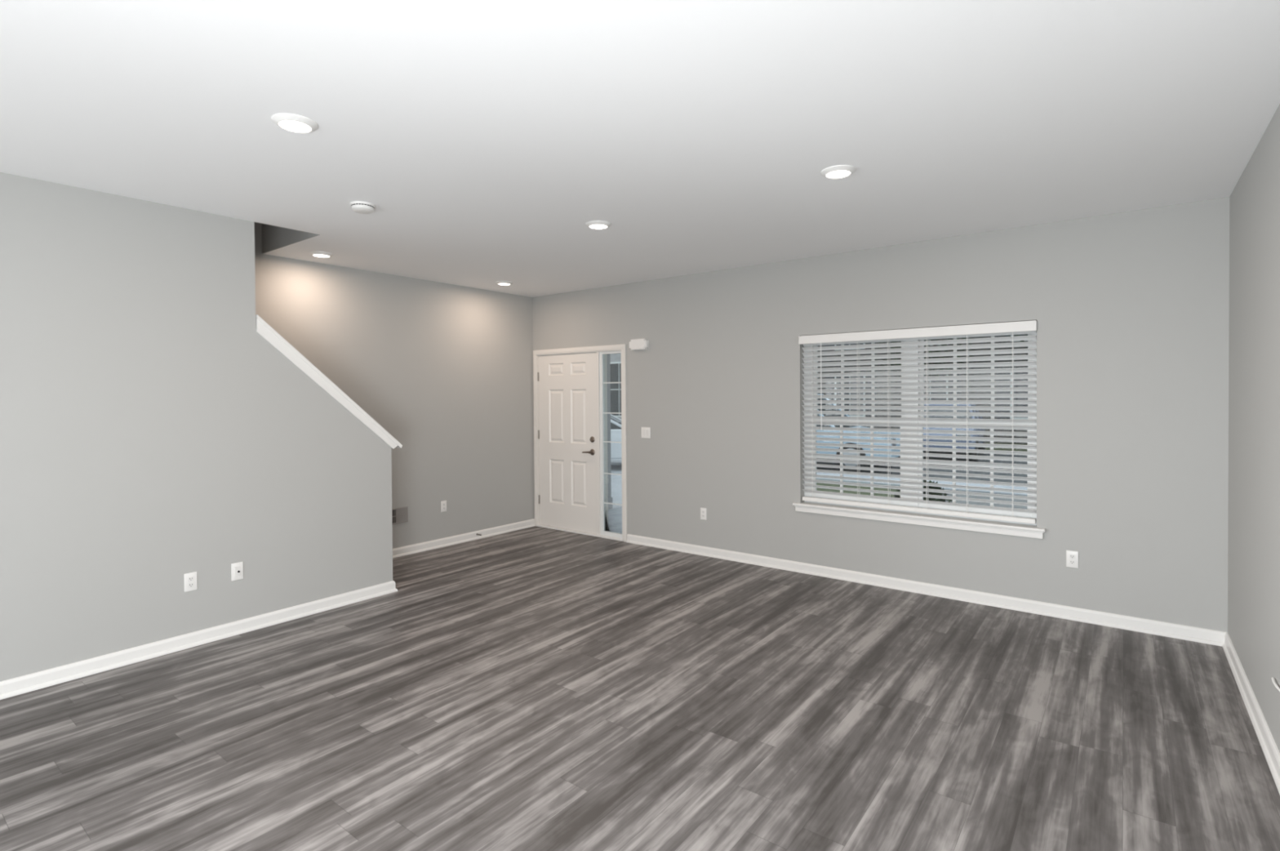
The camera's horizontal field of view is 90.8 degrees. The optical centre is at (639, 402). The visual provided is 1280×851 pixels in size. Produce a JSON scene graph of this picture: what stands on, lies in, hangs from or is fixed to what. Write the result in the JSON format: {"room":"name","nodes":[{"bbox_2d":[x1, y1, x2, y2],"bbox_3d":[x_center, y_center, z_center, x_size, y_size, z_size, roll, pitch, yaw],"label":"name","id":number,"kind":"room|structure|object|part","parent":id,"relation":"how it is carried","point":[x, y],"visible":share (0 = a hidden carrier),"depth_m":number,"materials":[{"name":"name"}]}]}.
{"room":"empty living room","nodes":[
{"label":"empty living room","id":0,"kind":"room"},
{"bbox_2d":[0,172,392,681],"bbox_3d":[-3.544,0.171,3.116,0.120,2.740,4.956,0,1,37],"label":"wall","id":1,"kind":"structure","parent":0,"point":[150,435],"depth_m":3.80,"materials":[{"name":"grey paint"}]},
{"bbox_2d":[183,571,197,591],"bbox_3d":[-2.818,1.120,3.961,0.008,0.115,0.070,0,1,37],"label":"wall outlet","id":2,"kind":"object","parent":1,"relation":"attached to","point":[191,578],"visible":1,"depth_m":3.96,"materials":[{"name":"white plastic"}]},
{"bbox_2d":[187,575,194,581],"bbox_3d":[-2.816,1.101,3.959,0.003,0.029,0.033,0,1,37],"label":"receptacle","id":3,"kind":"object","parent":2,"relation":"attached to","point":[190,578],"depth_m":3.96,"materials":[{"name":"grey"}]},
{"bbox_2d":[187,582,194,587],"bbox_3d":[-2.816,1.139,3.960,0.003,0.029,0.033,0,1,37],"label":"receptacle","id":4,"kind":"object","parent":2,"relation":"attached to","point":[190,584],"depth_m":3.96,"materials":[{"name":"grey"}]},
{"bbox_2d":[0,580,397,699],"bbox_3d":[-3.517,1.497,3.134,0.146,0.086,4.982,0,1,37],"label":"baseboard","id":5,"kind":"structure","parent":1,"relation":"attached to","point":[50,677],"depth_m":3.90,"materials":[{"name":"white paint"}]},
{"bbox_2d":[231,561,243,580],"bbox_3d":[-2.654,1.109,4.165,0.019,0.115,0.070,0,1,37],"label":"cable jack","id":6,"kind":"object","parent":1,"relation":"attached to","point":[237,568],"visible":1,"depth_m":4.16,"materials":[{"name":"white plastic"}]},
{"bbox_2d":[255,314,402,448],"bbox_3d":[-2.309,-0.115,4.725,0.158,0.974,1.066,0,1,37],"label":"trim","id":7,"kind":"structure","parent":1,"relation":"attached to","point":[263,328],"depth_m":4.59,"materials":[{"name":"white paint"}]},
{"bbox_2d":[262,223,319,253],"bbox_3d":[-3.744,-2.485,3.631,1.277,2.559,3.600,0,1,37],"label":"wall","id":8,"kind":"structure","parent":0,"point":[273,237],"depth_m":5.00,"materials":[{"name":"grey paint"}]},
{"bbox_2d":[254,222,534,548],"bbox_3d":[-3.615,-1.078,4.689,0.200,5.200,7.400,0,1,37],"label":"wall","id":9,"kind":"structure","parent":0,"point":[446,370],"depth_m":6.45,"materials":[{"name":"grey paint"}]},
{"bbox_2d":[391,506,408,524],"bbox_3d":[-2.408,1.100,6.104,0.006,0.154,0.364,0,1,37],"label":"air vent","id":10,"kind":"object","parent":9,"relation":"in","point":[399,515],"visible":0.49,"depth_m":6.18,"materials":[{"name":"grey metal"}]},
{"bbox_2d":[440,500,446,511],"bbox_3d":[-2.043,1.074,6.577,0.008,0.115,0.070,0,1,37],"label":"wall outlet","id":11,"kind":"object","parent":9,"relation":"attached to","point":[443,504],"visible":1,"depth_m":6.57,"materials":[{"name":"white plastic"}]},
{"bbox_2d":[392,518,534,558],"bbox_3d":[-1.987,1.446,6.637,0.026,0.086,2.394,0,1,37],"label":"baseboard","id":12,"kind":"structure","parent":9,"relation":"attached to","point":[438,543],"depth_m":6.72,"materials":[{"name":"white paint"}]},
{"bbox_2d":[0,525,1279,850],"bbox_3d":[-1.099,1.589,2.779,6.531,0.120,7.760,0,1,37],"label":"floor","id":13,"kind":"structure","parent":0,"point":[532,688],"depth_m":2.94,"materials":[{"name":"grey laminate"}]},
{"bbox_2d":[0,0,1279,297],"bbox_3d":[-1.105,-1.371,2.760,6.531,0.320,7.800,0,1,37],"label":"ceiling","id":14,"kind":"structure","parent":0,"point":[483,138],"depth_m":2.68,"materials":[{"name":"white paint"}]},
{"bbox_2d":[271,113,318,133],"bbox_3d":[-1.484,-1.197,2.718,0.178,0.022,0.178,0,1,37],"label":"recessed light","id":15,"kind":"object","parent":14,"relation":"in","point":[288,122],"visible":1,"depth_m":2.69,"materials":[{"name":"white plastic"}]},
{"bbox_2d":[279,120,311,132],"bbox_3d":[-1.484,-1.189,2.719,0.123,0.005,0.123,0,1,37],"label":"diffuser","id":16,"kind":"object","parent":15,"relation":"attached to","point":[291,126],"depth_m":2.71,"materials":[{"name":"white plastic"}]},
{"bbox_2d":[309,251,333,257],"bbox_3d":[-2.625,-1.220,5.200,0.178,0.022,0.178,0,1,37],"label":"recessed light","id":17,"kind":"object","parent":14,"relation":"in","point":[317,254],"visible":1,"depth_m":5.16,"materials":[{"name":"white plastic"}]},
{"bbox_2d":[312,253,328,257],"bbox_3d":[-2.625,-1.211,5.200,0.123,0.005,0.123,0,1,37],"label":"diffuser","id":18,"kind":"object","parent":17,"relation":"attached to","point":[314,255],"depth_m":5.18,"materials":[{"name":"white plastic"}]},
{"bbox_2d":[350,200,375,213],"bbox_3d":[-1.705,-1.198,3.885,0.140,0.045,0.140,0,1,37],"label":"smoke detector","id":19,"kind":"object","parent":14,"relation":"attached to","point":[363,207],"visible":1,"depth_m":3.84,"materials":[{"name":"white plastic"}]},
{"bbox_2d":[495,280,512,285],"bbox_3d":[-1.413,-1.243,6.571,0.178,0.022,0.178,0,1,37],"label":"recessed light","id":20,"kind":"object","parent":14,"relation":"in","point":[499,282],"visible":1,"depth_m":6.53,"materials":[{"name":"white plastic"}]},
{"bbox_2d":[585,220,611,229],"bbox_3d":[-0.287,-1.224,4.359,0.178,0.022,0.178,0,1,37],"label":"recessed light","id":21,"kind":"object","parent":14,"relation":"in","point":[596,224],"visible":1,"depth_m":4.32,"materials":[{"name":"white plastic"}]},
{"bbox_2d":[589,224,607,228],"bbox_3d":[-0.287,-1.216,4.359,0.123,0.005,0.123,0,1,37],"label":"diffuser","id":22,"kind":"object","parent":21,"relation":"attached to","point":[592,226],"depth_m":4.34,"materials":[{"name":"white plastic"}]},
{"bbox_2d":[820,164,855,178],"bbox_3d":[1.052,-1.220,3.351,0.178,0.022,0.178,0,1,37],"label":"recessed light","id":23,"kind":"object","parent":14,"relation":"in","point":[837,171],"visible":1,"depth_m":3.32,"materials":[{"name":"white plastic"}]},
{"bbox_2d":[826,170,850,177],"bbox_3d":[1.052,-1.212,3.351,0.123,0.005,0.123,0,1,37],"label":"diffuser","id":24,"kind":"object","parent":23,"relation":"attached to","point":[829,174],"depth_m":3.34,"materials":[{"name":"white plastic"}]},
{"bbox_2d":[533,196,1229,631],"bbox_3d":[1.207,0.109,5.782,6.531,2.740,0.170,0,1,37],"label":"wall","id":25,"kind":"structure","parent":0,"point":[1131,309],"depth_m":4.57,"materials":[{"name":"grey paint"}]},
{"bbox_2d":[537,352,597,533],"bbox_3d":[-0.843,0.445,7.259,0.940,2.010,0.102,0,1,37],"label":"door","id":26,"kind":"structure","parent":25,"relation":"in","point":[567,430],"depth_m":7.25,"materials":[{"name":"white paint"}]},
{"bbox_3d":[-0.544,0.545,7.005,0.068,0.068,0.056,0,1,37],"label":"handle","id":27,"kind":"part","parent":26,"relation":"part of","materials":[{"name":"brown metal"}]},
{"bbox_2d":[535,524,623,541],"bbox_3d":[-0.658,1.462,7.209,1.360,0.021,0.170,0,1,37],"label":"threshold","id":28,"kind":"object","parent":25,"relation":"attached to","point":[538,525],"depth_m":7.12,"materials":[{"name":"white paint"}]},
{"bbox_2d":[533,343,626,541],"bbox_3d":[-0.666,0.422,7.192,1.414,2.103,0.160,0,1,37],"label":"trim","id":29,"kind":"structure","parent":25,"relation":"attached to","point":[622,348],"depth_m":7.00,"materials":[{"name":"white paint"}]},
{"bbox_2d":[599,351,622,537],"bbox_3d":[-0.297,0.446,6.877,0.332,2.014,0.044,0,1,37],"label":"window","id":30,"kind":"structure","parent":25,"relation":"in","point":[606,526],"depth_m":6.94,"materials":[{"name":"white plastic"}]},
{"bbox_3d":[-0.292,0.436,6.873,0.268,1.945,0.004,0,1,37],"label":"pane","id":31,"kind":"part","parent":30,"relation":"part of","materials":[{"name":"clear glass"}]},
{"bbox_2d":[629,337,648,350],"bbox_3d":[-0.016,-0.611,6.572,0.224,0.113,0.045,0,1,37],"label":"door chime","id":32,"kind":"object","parent":25,"relation":"attached to","point":[635,344],"visible":1,"depth_m":6.54,"materials":[{"name":"white plastic"}]},
{"bbox_2d":[641,426,650,438],"bbox_3d":[0.059,0.307,6.552,0.118,0.115,0.010,0,1,37],"label":"light switch","id":33,"kind":"object","parent":25,"relation":"attached to","point":[646,431],"visible":1,"depth_m":6.55,"materials":[{"name":"white plastic"}]},
{"bbox_2d":[700,507,706,519],"bbox_3d":[0.617,1.075,6.138,0.070,0.115,0.008,0,1,37],"label":"wall outlet","id":34,"kind":"object","parent":25,"relation":"attached to","point":[703,510],"visible":1,"depth_m":6.13,"materials":[{"name":"white plastic"}]},
{"bbox_2d":[792,501,1045,538],"bbox_3d":[2.118,0.913,5.019,1.872,0.073,0.125,0,1,37],"label":"trim","id":35,"kind":"structure","parent":25,"relation":"attached to","point":[947,522],"depth_m":4.89,"materials":[{"name":"white paint"}]},
{"bbox_2d":[804,330,1036,524],"bbox_3d":[2.177,0.149,5.090,1.762,1.480,0.080,0,1,37],"label":"window","id":36,"kind":"structure","parent":25,"relation":"in","point":[1033,515],"depth_m":5.03,"materials":[{"name":"white plastic"}]},
{"bbox_3d":[1.830,0.475,5.334,0.772,0.700,0.026,0,1,37],"label":"sash","id":37,"kind":"part","parent":36,"relation":"part of","materials":[{"name":"white plastic"}]},
{"bbox_3d":[1.844,-0.185,5.350,0.772,0.730,0.026,0,1,37],"label":"sash","id":38,"kind":"part","parent":36,"relation":"part of","materials":[{"name":"white plastic"}]},
{"bbox_2d":[798,320,1036,523],"bbox_3d":[2.109,0.134,5.010,1.770,1.442,0.078,0,1,37],"label":"window blind","id":39,"kind":"object","parent":36,"relation":"attached to","point":[1012,328],"visible":1,"depth_m":4.93,"materials":[{"name":"white paint"}]},
{"bbox_3d":[1.507,0.138,5.489,0.003,1.375,0.048,0,1,37],"label":"ladder cord","id":40,"kind":"part","parent":39,"relation":"part of","materials":[{"name":"white fabric"}]},
{"bbox_3d":[1.817,0.139,5.252,0.003,1.375,0.048,0,1,37],"label":"ladder cord","id":41,"kind":"part","parent":39,"relation":"part of","materials":[{"name":"white fabric"}]},
{"bbox_3d":[2.012,0.140,5.103,0.003,1.375,0.048,0,1,37],"label":"ladder cord","id":42,"kind":"part","parent":39,"relation":"part of","materials":[{"name":"white fabric"}]},
{"bbox_3d":[2.127,0.838,5.026,1.742,0.032,0.050,0,1,37],"label":"rail","id":43,"kind":"part","parent":39,"relation":"part of","materials":[{"name":"white paint"}]},
{"bbox_3d":[2.466,0.141,4.755,0.003,1.375,0.048,0,1,37],"label":"ladder cord","id":44,"kind":"part","parent":39,"relation":"part of","materials":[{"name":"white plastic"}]},
{"bbox_3d":[2.701,0.141,4.574,0.003,1.375,0.048,0,1,37],"label":"ladder cord","id":45,"kind":"part","parent":39,"relation":"part of","materials":[{"name":"white fabric"}]},
{"bbox_3d":[2.530,0.477,4.798,0.772,0.700,0.026,0,1,37],"label":"sash","id":46,"kind":"part","parent":36,"relation":"part of","materials":[{"name":"white plastic"}]},
{"bbox_3d":[2.544,-0.183,4.814,0.772,0.730,0.026,0,1,37],"label":"sash","id":47,"kind":"part","parent":36,"relation":"part of","materials":[{"name":"white plastic"}]},
{"bbox_2d":[626,533,1226,645],"bbox_3d":[1.726,1.439,5.283,4.695,0.086,0.026,0,1,37],"label":"baseboard","id":48,"kind":"structure","parent":25,"relation":"attached to","point":[1213,637],"depth_m":4.73,"materials":[{"name":"white paint"}]},
{"bbox_2d":[1066,550,1078,568],"bbox_3d":[2.968,1.071,4.335,0.070,0.115,0.008,0,1,37],"label":"wall outlet","id":49,"kind":"object","parent":25,"relation":"attached to","point":[1072,557],"visible":1,"depth_m":4.33,"materials":[{"name":"white plastic"}]},
{"bbox_2d":[1069,553,1075,558],"bbox_3d":[2.967,1.052,4.333,0.033,0.029,0.003,0,1,37],"label":"receptacle","id":50,"kind":"object","parent":49,"relation":"attached to","point":[1071,555],"depth_m":4.33,"materials":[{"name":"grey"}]},
{"bbox_2d":[1069,559,1075,564],"bbox_3d":[2.967,1.091,4.334,0.033,0.029,0.003,0,1,37],"label":"receptacle","id":51,"kind":"object","parent":49,"relation":"attached to","point":[1071,561],"depth_m":4.33,"materials":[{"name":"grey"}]},
{"bbox_2d":[1227,104,1279,751],"bbox_3d":[1.417,0.166,0.852,0.200,2.740,7.400,0,1,37],"label":"wall","id":52,"kind":"structure","parent":0,"point":[1254,355],"depth_m":3.03,"materials":[{"name":"grey paint"}]},
{"bbox_2d":[1222,631,1279,794],"bbox_3d":[1.335,1.493,0.937,0.026,0.086,7.400,0,1,37],"label":"baseboard","id":53,"kind":"structure","parent":52,"relation":"attached to","point":[1269,748],"depth_m":2.96,"materials":[{"name":"white paint"}]},
{"bbox_2d":[1271,676,1279,691],"bbox_3d":[2.610,1.156,2.588,0.016,0.011,0.161,0,1,35],"label":"cable","id":54,"kind":"object","parent":52,"relation":"attached to","point":[1277,687],"visible":1,"depth_m":2.59,"materials":[{"name":"white plastic"}]},
{"label":"outside","id":55,"kind":"structure","parent":0,"visible":0},
{"bbox_2d":[816,442,1026,497],"bbox_3d":[13.069,1.391,34.515,70.000,0.300,59.830,0,1,37],"label":"ground","id":56,"kind":"structure","parent":55,"point":[986,448],"depth_m":11.69,"materials":[{"name":"green plant"}]},
{"bbox_2d":[608,504,622,533],"bbox_3d":[0.021,1.566,7.881,3.500,0.150,1.680,0,1,37],"label":"porch slab","id":57,"kind":"object","parent":56,"relation":"on","point":[615,512],"depth_m":8.24,"materials":[{"name":"concrete"}]},
{"bbox_2d":[606,354,612,508],"bbox_3d":[-0.503,0.168,8.877,0.180,2.630,0.180,0,1,37],"label":"porch post","id":58,"kind":"object","parent":57,"relation":"on","point":[608,371],"visible":0.12,"depth_m":8.86,"materials":[{"name":"grey paint"}]},
{"bbox_2d":[609,353,621,418],"bbox_3d":[-3.822,-2.940,33.423,17.300,8.600,8.000,0,1,37],"label":"house","id":59,"kind":"structure","parent":56,"relation":"on","point":[615,358],"depth_m":26.88,"materials":[{"name":"grey"}]},
{"bbox_2d":[817,334,1027,443],"bbox_3d":[14.194,-2.756,25.284,19.800,8.200,8.000,0,1,37],"label":"house","id":60,"kind":"structure","parent":56,"relation":"on","point":[1024,347],"depth_m":23.09,"materials":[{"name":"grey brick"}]},
{"bbox_2d":[824,376,835,404],"bbox_3d":[7.755,-0.322,25.819,0.400,1.700,0.050,0,1,37],"label":"shutter","id":61,"kind":"object","parent":60,"relation":"hanging from","point":[825,393],"depth_m":25.79,"materials":[{"name":"grey"}]},
{"bbox_2d":[865,375,876,416],"bbox_3d":[9.073,-0.318,24.809,0.400,1.700,0.050,0,1,37],"label":"shutter","id":62,"kind":"object","parent":60,"relation":"hanging from","point":[866,404],"depth_m":24.83,"materials":[{"name":"grey"}]},
{"bbox_2d":[948,373,960,399],"bbox_3d":[11.454,-0.311,22.984,0.400,1.700,0.050,0,1,37],"label":"shutter","id":63,"kind":"object","parent":60,"relation":"hanging from","point":[949,393],"depth_m":22.99,"materials":[{"name":"grey"}]},
{"bbox_2d":[996,372,1009,418],"bbox_3d":[12.676,-0.307,22.047,0.400,1.700,0.050,0,1,37],"label":"shutter","id":64,"kind":"object","parent":60,"relation":"hanging from","point":[1006,373],"depth_m":22.03,"materials":[{"name":"grey"}]},
{"bbox_2d":[877,337,974,399],"bbox_3d":[9.675,-1.083,21.550,3.402,5.207,3.287,0,1,37],"label":"tree","id":65,"kind":"object","parent":56,"relation":"on","point":[935,351],"visible":0.09,"depth_m":21.45,"materials":[{"name":"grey plant"}]},
{"bbox_2d":[1001,333,1027,355],"bbox_3d":[12.885,-1.598,18.930,4.034,6.259,3.884,0,1,37],"label":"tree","id":66,"kind":"object","parent":56,"relation":"on","point":[1025,334],"visible":0.02,"depth_m":19.33,"materials":[{"name":"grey plant"}]},
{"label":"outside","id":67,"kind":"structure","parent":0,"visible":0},
{"bbox_2d":[816,450,1026,483],"bbox_3d":[2.217,1.484,20.361,70.000,0.030,7.500,0,1,37],"label":"street","id":68,"kind":"structure","parent":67,"point":[939,452],"depth_m":14.58,"materials":[{"name":"grey asphalt"}]},
{"bbox_2d":[816,393,900,471],"bbox_3d":[4.058,0.645,15.470,4.570,1.740,1.820,0,1,37],"label":"car","id":69,"kind":"object","parent":68,"relation":"on","point":[819,404],"visible":0.23,"depth_m":14.04,"materials":[{"name":"blue paint"}]},
{"bbox_2d":[898,404,985,462],"bbox_3d":[8.359,0.746,17.360,1.820,1.440,4.570,0,1,32],"label":"car","id":70,"kind":"object","parent":68,"relation":"on","point":[948,411],"visible":0.24,"depth_m":15.69,"materials":[{"name":"blue paint"}]},
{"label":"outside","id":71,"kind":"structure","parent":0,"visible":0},
{"bbox_2d":[925,488,1026,509],"bbox_3d":[5.200,1.589,8.309,4.200,0.030,5.000,0,1,37],"label":"driveway","id":72,"kind":"structure","parent":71,"point":[950,494],"depth_m":10.07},
{"bbox_2d":[888,480,952,502],"bbox_3d":[3.688,1.326,8.332,0.907,0.675,0.942,0,1,37],"label":"bush","id":73,"kind":"object","parent":72,"relation":"on","point":[924,481],"visible":0.13,"depth_m":8.18,"materials":[{"name":"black plant"}]},
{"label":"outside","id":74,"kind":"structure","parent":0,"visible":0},
{"bbox_2d":[610,458,1026,495],"bbox_3d":[-0.612,1.516,16.670,70.000,0.050,1.200,0,1,37],"label":"sidewalk","id":75,"kind":"structure","parent":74,"point":[612,460],"depth_m":11.99,"materials":[{"name":"concrete"}]},
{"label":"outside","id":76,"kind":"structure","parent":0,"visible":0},
{"bbox_2d":[610,462,622,503],"bbox_3d":[-0.588,1.564,13.399,3.778,0.030,10.487,-1,1,-12],"label":"walkway","id":77,"kind":"structure","parent":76,"point":[615,480],"depth_m":12.34,"materials":[{"name":"concrete"}]},
{"bbox_2d":[610,413,621,458],"bbox_3d":[-1.287,0.813,15.149,4.570,1.440,1.820,0,1,3],"label":"car","id":78,"kind":"object","parent":77,"relation":"on","point":[615,422],"visible":0.02,"depth_m":14.23,"materials":[{"name":"white paint"}]}
]}

